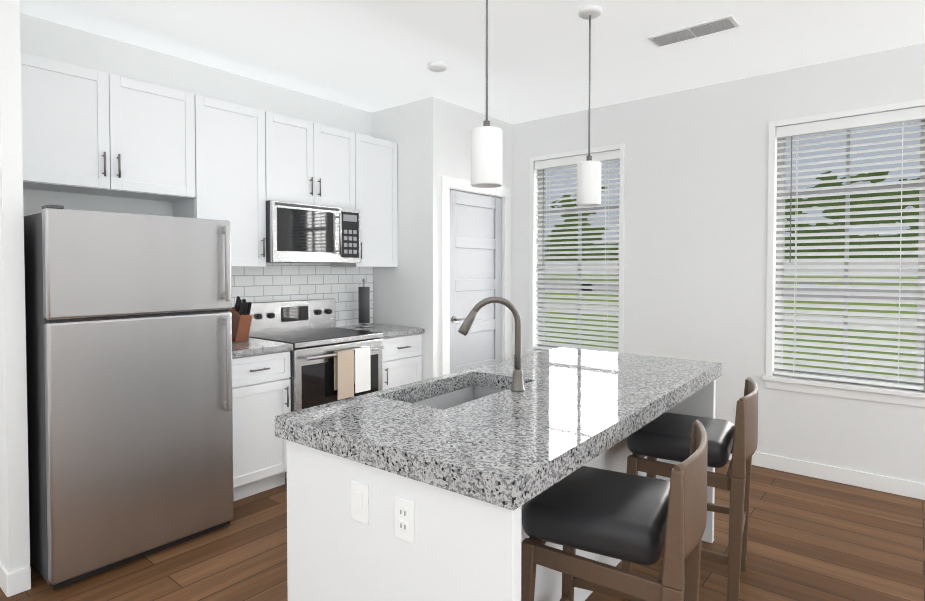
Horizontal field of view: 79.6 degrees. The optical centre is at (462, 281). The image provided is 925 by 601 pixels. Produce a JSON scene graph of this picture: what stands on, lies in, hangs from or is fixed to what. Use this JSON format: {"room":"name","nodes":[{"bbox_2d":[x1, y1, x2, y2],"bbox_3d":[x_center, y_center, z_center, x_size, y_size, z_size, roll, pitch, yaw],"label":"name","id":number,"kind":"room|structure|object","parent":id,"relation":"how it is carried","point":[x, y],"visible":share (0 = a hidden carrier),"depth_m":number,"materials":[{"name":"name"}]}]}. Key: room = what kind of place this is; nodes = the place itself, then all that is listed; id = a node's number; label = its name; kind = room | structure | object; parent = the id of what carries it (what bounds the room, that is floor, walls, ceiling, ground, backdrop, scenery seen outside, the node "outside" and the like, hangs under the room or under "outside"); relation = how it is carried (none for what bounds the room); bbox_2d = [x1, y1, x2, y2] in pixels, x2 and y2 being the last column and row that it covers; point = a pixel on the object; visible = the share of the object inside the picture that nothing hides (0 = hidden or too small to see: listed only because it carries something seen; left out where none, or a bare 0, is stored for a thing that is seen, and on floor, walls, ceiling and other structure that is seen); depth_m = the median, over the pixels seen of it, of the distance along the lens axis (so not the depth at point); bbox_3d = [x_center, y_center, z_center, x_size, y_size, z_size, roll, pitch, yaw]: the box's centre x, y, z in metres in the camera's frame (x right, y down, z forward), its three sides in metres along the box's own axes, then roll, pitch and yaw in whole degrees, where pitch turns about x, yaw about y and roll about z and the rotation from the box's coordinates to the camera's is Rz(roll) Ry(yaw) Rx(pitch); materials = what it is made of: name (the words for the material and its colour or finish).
{"room":"kitchen","nodes":[
{"label":"kitchen","id":0,"kind":"room"},
{"bbox_2d":[0,0,31,572],"bbox_3d":[-2.209,-0.036,2.625,0.690,2.790,0.072,1,2,39],"label":"wall","id":1,"kind":"structure","parent":0,"point":[15,201],"depth_m":2.41,"materials":[{"name":"paint"}]},
{"bbox_2d":[0,561,18,596],"bbox_3d":[-2.234,1.309,2.634,0.723,0.100,0.030,1,2,39],"label":"baseboard","id":2,"kind":"structure","parent":1,"relation":"attached to","point":[15,582],"depth_m":2.41,"materials":[{"name":"white wood"}]},
{"bbox_2d":[28,15,371,216],"bbox_3d":[-2.412,-0.047,3.071,0.150,2.790,7.440,1,2,39],"label":"wall","id":3,"kind":"structure","parent":0,"point":[47,39],"depth_m":3.50,"materials":[{"name":"paint"}]},
{"bbox_2d":[21,53,200,200],"bbox_3d":[-2.044,-0.818,3.122,0.328,0.630,0.926,1,2,39],"label":"upper cabinet","id":4,"kind":"object","parent":3,"relation":"attached to","point":[95,132],"depth_m":3.01,"materials":[{"name":"white wood"}]},
{"bbox_2d":[168,95,276,268],"bbox_3d":[-1.601,-0.621,3.666,0.328,1.050,0.586,1,2,39],"label":"upper cabinet","id":5,"kind":"object","parent":3,"relation":"attached to","point":[239,142],"depth_m":3.60,"materials":[{"name":"white wood"}]},
{"bbox_2d":[277,114,356,208],"bbox_3d":[-1.207,-0.858,4.139,0.328,0.600,0.770,1,2,39],"label":"upper cabinet","id":6,"kind":"object","parent":3,"relation":"attached to","point":[317,163],"depth_m":4.05,"materials":[{"name":"white wood"}]},
{"bbox_2d":[266,200,360,262],"bbox_3d":[-1.157,-0.346,4.111,0.429,0.414,0.760,1,2,39],"label":"microwave","id":7,"kind":"object","parent":6,"relation":"attached to","point":[302,233],"visible":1,"depth_m":3.95,"materials":[{"name":"silver metal"}]},
{"bbox_2d":[321,133,397,268],"bbox_3d":[-0.837,-0.644,4.596,0.328,1.050,0.514,1,2,39],"label":"upper cabinet","id":8,"kind":"object","parent":3,"relation":"attached to","point":[376,157],"depth_m":4.52,"materials":[{"name":"white wood"}]},
{"bbox_2d":[372,100,419,327],"bbox_3d":[-0.522,-0.088,4.773,0.570,2.790,0.130,1,2,39],"label":"wall","id":9,"kind":"structure","parent":0,"point":[396,290],"depth_m":4.65,"materials":[{"name":"paint"}]},
{"bbox_2d":[0,460,924,600],"bbox_3d":[0.342,1.432,0.843,7.280,0.060,7.440,1,2,39],"label":"floor","id":10,"kind":"structure","parent":0,"point":[813,539],"depth_m":2.73,"materials":[{"name":"brown wood"}]},
{"bbox_2d":[24,204,233,589],"bbox_3d":[-1.795,0.504,2.936,0.832,1.695,0.830,1,2,39],"label":"refrigerator","id":11,"kind":"object","parent":10,"relation":"on","point":[128,316],"visible":0.96,"depth_m":2.61,"materials":[{"name":"silver metal"}]},
{"bbox_2d":[232,349,292,500],"bbox_3d":[-1.494,0.888,3.612,0.608,0.895,0.467,1,2,39],"label":"base cabinet","id":12,"kind":"object","parent":10,"relation":"on","point":[261,386],"depth_m":3.44,"materials":[{"name":"white wood"}]},
{"bbox_2d":[232,337,292,356],"bbox_3d":[-1.484,0.421,3.580,0.627,0.040,0.487,1,2,39],"label":"countertop","id":13,"kind":"structure","parent":12,"relation":"on","point":[253,347],"depth_m":3.47,"materials":[{"name":"grey stone"}]},
{"bbox_2d":[229,296,252,341],"bbox_3d":[-1.495,0.248,3.696,0.240,0.299,0.090,1,2,39],"label":"knife block","id":14,"kind":"object","parent":13,"relation":"on","point":[242,316],"visible":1,"depth_m":3.65,"materials":[{"name":"brown wood"}]},
{"bbox_2d":[248,298,383,478],"bbox_3d":[-1.054,0.737,4.052,0.696,1.175,0.762,1,2,39],"label":"range","id":15,"kind":"object","parent":10,"relation":"on","point":[312,333],"visible":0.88,"depth_m":3.97,"materials":[{"name":"silver glass"}]},
{"bbox_2d":[334,349,353,399],"bbox_3d":[-0.814,0.637,3.813,0.044,0.327,0.140,1,2,39],"label":"dish towel","id":16,"kind":"object","parent":15,"relation":"hanging from","point":[344,373],"visible":1,"depth_m":3.79,"materials":[{"name":"beige fabric"}]},
{"bbox_2d":[353,347,370,392],"bbox_3d":[-0.718,0.624,3.928,0.044,0.307,0.140,1,2,39],"label":"dish towel","id":17,"kind":"object","parent":15,"relation":"hanging from","point":[362,375],"visible":0.79,"depth_m":3.91,"materials":[{"name":"white fabric"}]},
{"bbox_2d":[380,333,421,389],"bbox_3d":[-0.709,0.865,4.567,0.608,0.895,0.453,1,2,39],"label":"base cabinet","id":18,"kind":"object","parent":10,"relation":"on","point":[401,358],"depth_m":4.37,"materials":[{"name":"white wood"}]},
{"bbox_2d":[335,321,424,336],"bbox_3d":[-0.693,0.398,4.542,0.627,0.040,0.453,1,2,39],"label":"countertop","id":19,"kind":"structure","parent":18,"relation":"on","point":[387,330],"depth_m":4.45,"materials":[{"name":"grey stone"}]},
{"bbox_2d":[355,279,372,326],"bbox_3d":[-0.819,0.175,4.615,0.150,0.400,0.150,1,2,39],"label":"paper towel holder","id":20,"kind":"object","parent":19,"relation":"on","point":[363,304],"visible":1,"depth_m":4.58,"materials":[{"name":"silver metal"}]},
{"bbox_2d":[286,379,715,600],"bbox_3d":[0.356,0.934,2.383,0.976,0.862,1.994,1,2,39],"label":"kitchen island","id":21,"kind":"object","parent":10,"relation":"on","point":[354,533],"depth_m":1.62,"materials":[{"name":"paint"}]},
{"bbox_2d":[275,347,721,518],"bbox_3d":[0.361,0.469,2.367,1.006,0.068,2.056,1,2,39],"label":"island countertop","id":22,"kind":"structure","parent":21,"relation":"on","point":[496,453],"depth_m":1.79,"materials":[{"name":"grey stone"}]},
{"bbox_2d":[407,383,506,406],"bbox_3d":[-0.006,0.599,2.289,0.395,0.212,0.684,1,2,39],"label":"sink","id":23,"kind":"object","parent":22,"relation":"in","point":[469,390],"depth_m":2.55,"materials":[{"name":"silver metal"}]},
{"bbox_2d":[458,297,524,391],"bbox_3d":[0.123,0.249,2.218,0.201,0.378,0.228,1,2,39],"label":"sink faucet","id":24,"kind":"object","parent":22,"relation":"on","point":[517,375],"visible":1,"depth_m":2.21,"materials":[{"name":"silver metal"}]},
{"bbox_2d":[521,420,707,600],"bbox_3d":[0.485,0.923,1.746,0.512,0.916,0.552,1,2,28],"label":"bar stool","id":25,"kind":"object","parent":10,"relation":"on","point":[639,519],"visible":0.96,"depth_m":1.59,"materials":[{"name":"black leather"}]},
{"bbox_2d":[621,377,757,600],"bbox_3d":[1.030,0.905,2.487,0.512,0.916,0.552,1,2,30],"label":"bar stool","id":26,"kind":"object","parent":10,"relation":"on","point":[666,436],"visible":0.77,"depth_m":2.30,"materials":[{"name":"brown wood"}]},
{"bbox_2d":[420,96,511,379],"bbox_3d":[0.078,-0.091,4.920,0.130,2.790,1.120,1,2,39],"label":"wall","id":27,"kind":"structure","parent":0,"point":[446,127],"depth_m":4.51,"materials":[{"name":"paint"}]},
{"bbox_2d":[441,175,510,375],"bbox_3d":[0.094,0.216,4.941,0.138,2.175,0.974,1,2,39],"label":"door frame","id":28,"kind":"structure","parent":27,"relation":"attached to","point":[448,183],"depth_m":4.62,"materials":[{"name":"white wood"}]},
{"bbox_2d":[450,190,501,373],"bbox_3d":[0.131,0.261,4.911,0.098,2.063,0.778,1,2,39],"label":"door","id":29,"kind":"structure","parent":27,"relation":"in","point":[475,249],"depth_m":4.91,"materials":[{"name":"paint"}]},
{"bbox_2d":[20,0,924,123],"bbox_3d":[0.342,-1.417,0.775,7.280,0.060,7.440,1,2,39],"label":"ceiling","id":30,"kind":"structure","parent":0,"point":[371,56],"depth_m":3.35,"materials":[{"name":"paint"}]},
{"bbox_2d":[428,61,446,71],"bbox_3d":[-0.168,-1.440,3.730,0.132,0.034,0.132,1,2,39],"label":"smoke detector","id":31,"kind":"object","parent":30,"relation":"attached to","point":[437,66],"visible":1,"depth_m":3.69,"materials":[{"name":"white plastic"}]},
{"bbox_2d":[471,0,502,187],"bbox_3d":[0.099,-0.906,2.256,0.128,1.031,0.128,1,2,39],"label":"pendant light","id":32,"kind":"object","parent":30,"relation":"hanging from","point":[486,154],"visible":1,"depth_m":2.21,"materials":[{"name":"white glass"}]},
{"bbox_2d":[577,5,601,206],"bbox_3d":[0.677,-0.923,2.958,0.128,1.031,0.128,1,2,39],"label":"pendant light","id":33,"kind":"object","parent":30,"relation":"hanging from","point":[588,182],"visible":1,"depth_m":2.92,"materials":[{"name":"white glass"}]},
{"bbox_2d":[648,15,738,46],"bbox_3d":[1.327,-1.436,3.202,0.460,0.017,0.170,1,2,39],"label":"ceiling vent","id":34,"kind":"object","parent":30,"relation":"in","point":[728,22],"visible":1,"depth_m":3.17,"materials":[{"name":"white metal"}]},
{"bbox_2d":[512,43,924,483],"bbox_3d":[2.892,-0.056,3.431,6.370,2.790,0.150,1,2,39],"label":"wall","id":35,"kind":"structure","parent":0,"point":[696,232],"depth_m":4.12,"materials":[{"name":"paint"}]},
{"bbox_2d":[526,143,624,353],"bbox_3d":[1.013,-0.206,4.929,0.950,1.880,0.175,1,2,39],"label":"window","id":36,"kind":"structure","parent":35,"relation":"in","point":[621,147],"depth_m":4.97,"materials":[{"name":"plastic"}]},
{"bbox_2d":[534,150,619,351],"bbox_3d":[1.005,-0.236,4.919,0.832,1.736,0.064,1,2,39],"label":"window blind","id":37,"kind":"object","parent":36,"relation":"attached to","point":[613,155],"visible":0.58,"depth_m":4.92,"materials":[{"name":"white plastic"}]},
{"bbox_2d":[734,400,736,415],"bbox_3d":[2.028,0.931,4.061,0.072,0.116,0.009,1,2,39],"label":"wall outlet plate","id":38,"kind":"object","parent":35,"relation":"attached to","point":[735,402],"visible":0.12,"depth_m":4.08,"materials":[{"name":"white plastic"}]},
{"bbox_2d":[729,452,924,499],"bbox_3d":[2.883,1.292,3.357,6.250,0.100,0.025,1,2,39],"label":"baseboard","id":39,"kind":"structure","parent":35,"relation":"attached to","point":[892,485],"depth_m":3.67,"materials":[{"name":"white wood"}]},
{"bbox_2d":[762,99,924,406],"bbox_3d":[2.539,-0.176,3.676,0.940,1.880,0.175,1,2,39],"label":"window","id":40,"kind":"structure","parent":35,"relation":"in","point":[870,393],"depth_m":3.72,"materials":[{"name":"plastic"}]},
{"bbox_2d":[774,106,924,389],"bbox_3d":[2.531,-0.206,3.665,0.822,1.736,0.064,1,2,39],"label":"window blind","id":41,"kind":"object","parent":40,"relation":"attached to","point":[903,116],"visible":0.9,"depth_m":3.64,"materials":[{"name":"white plastic"}]},
{"label":"outside","id":42,"kind":"structure","parent":0,"visible":0},
{"bbox_2d":[545,121,920,377],"bbox_3d":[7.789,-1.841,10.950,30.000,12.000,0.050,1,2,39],"label":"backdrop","id":43,"kind":"structure","parent":42,"point":[894,137],"depth_m":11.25,"materials":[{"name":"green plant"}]}
]}

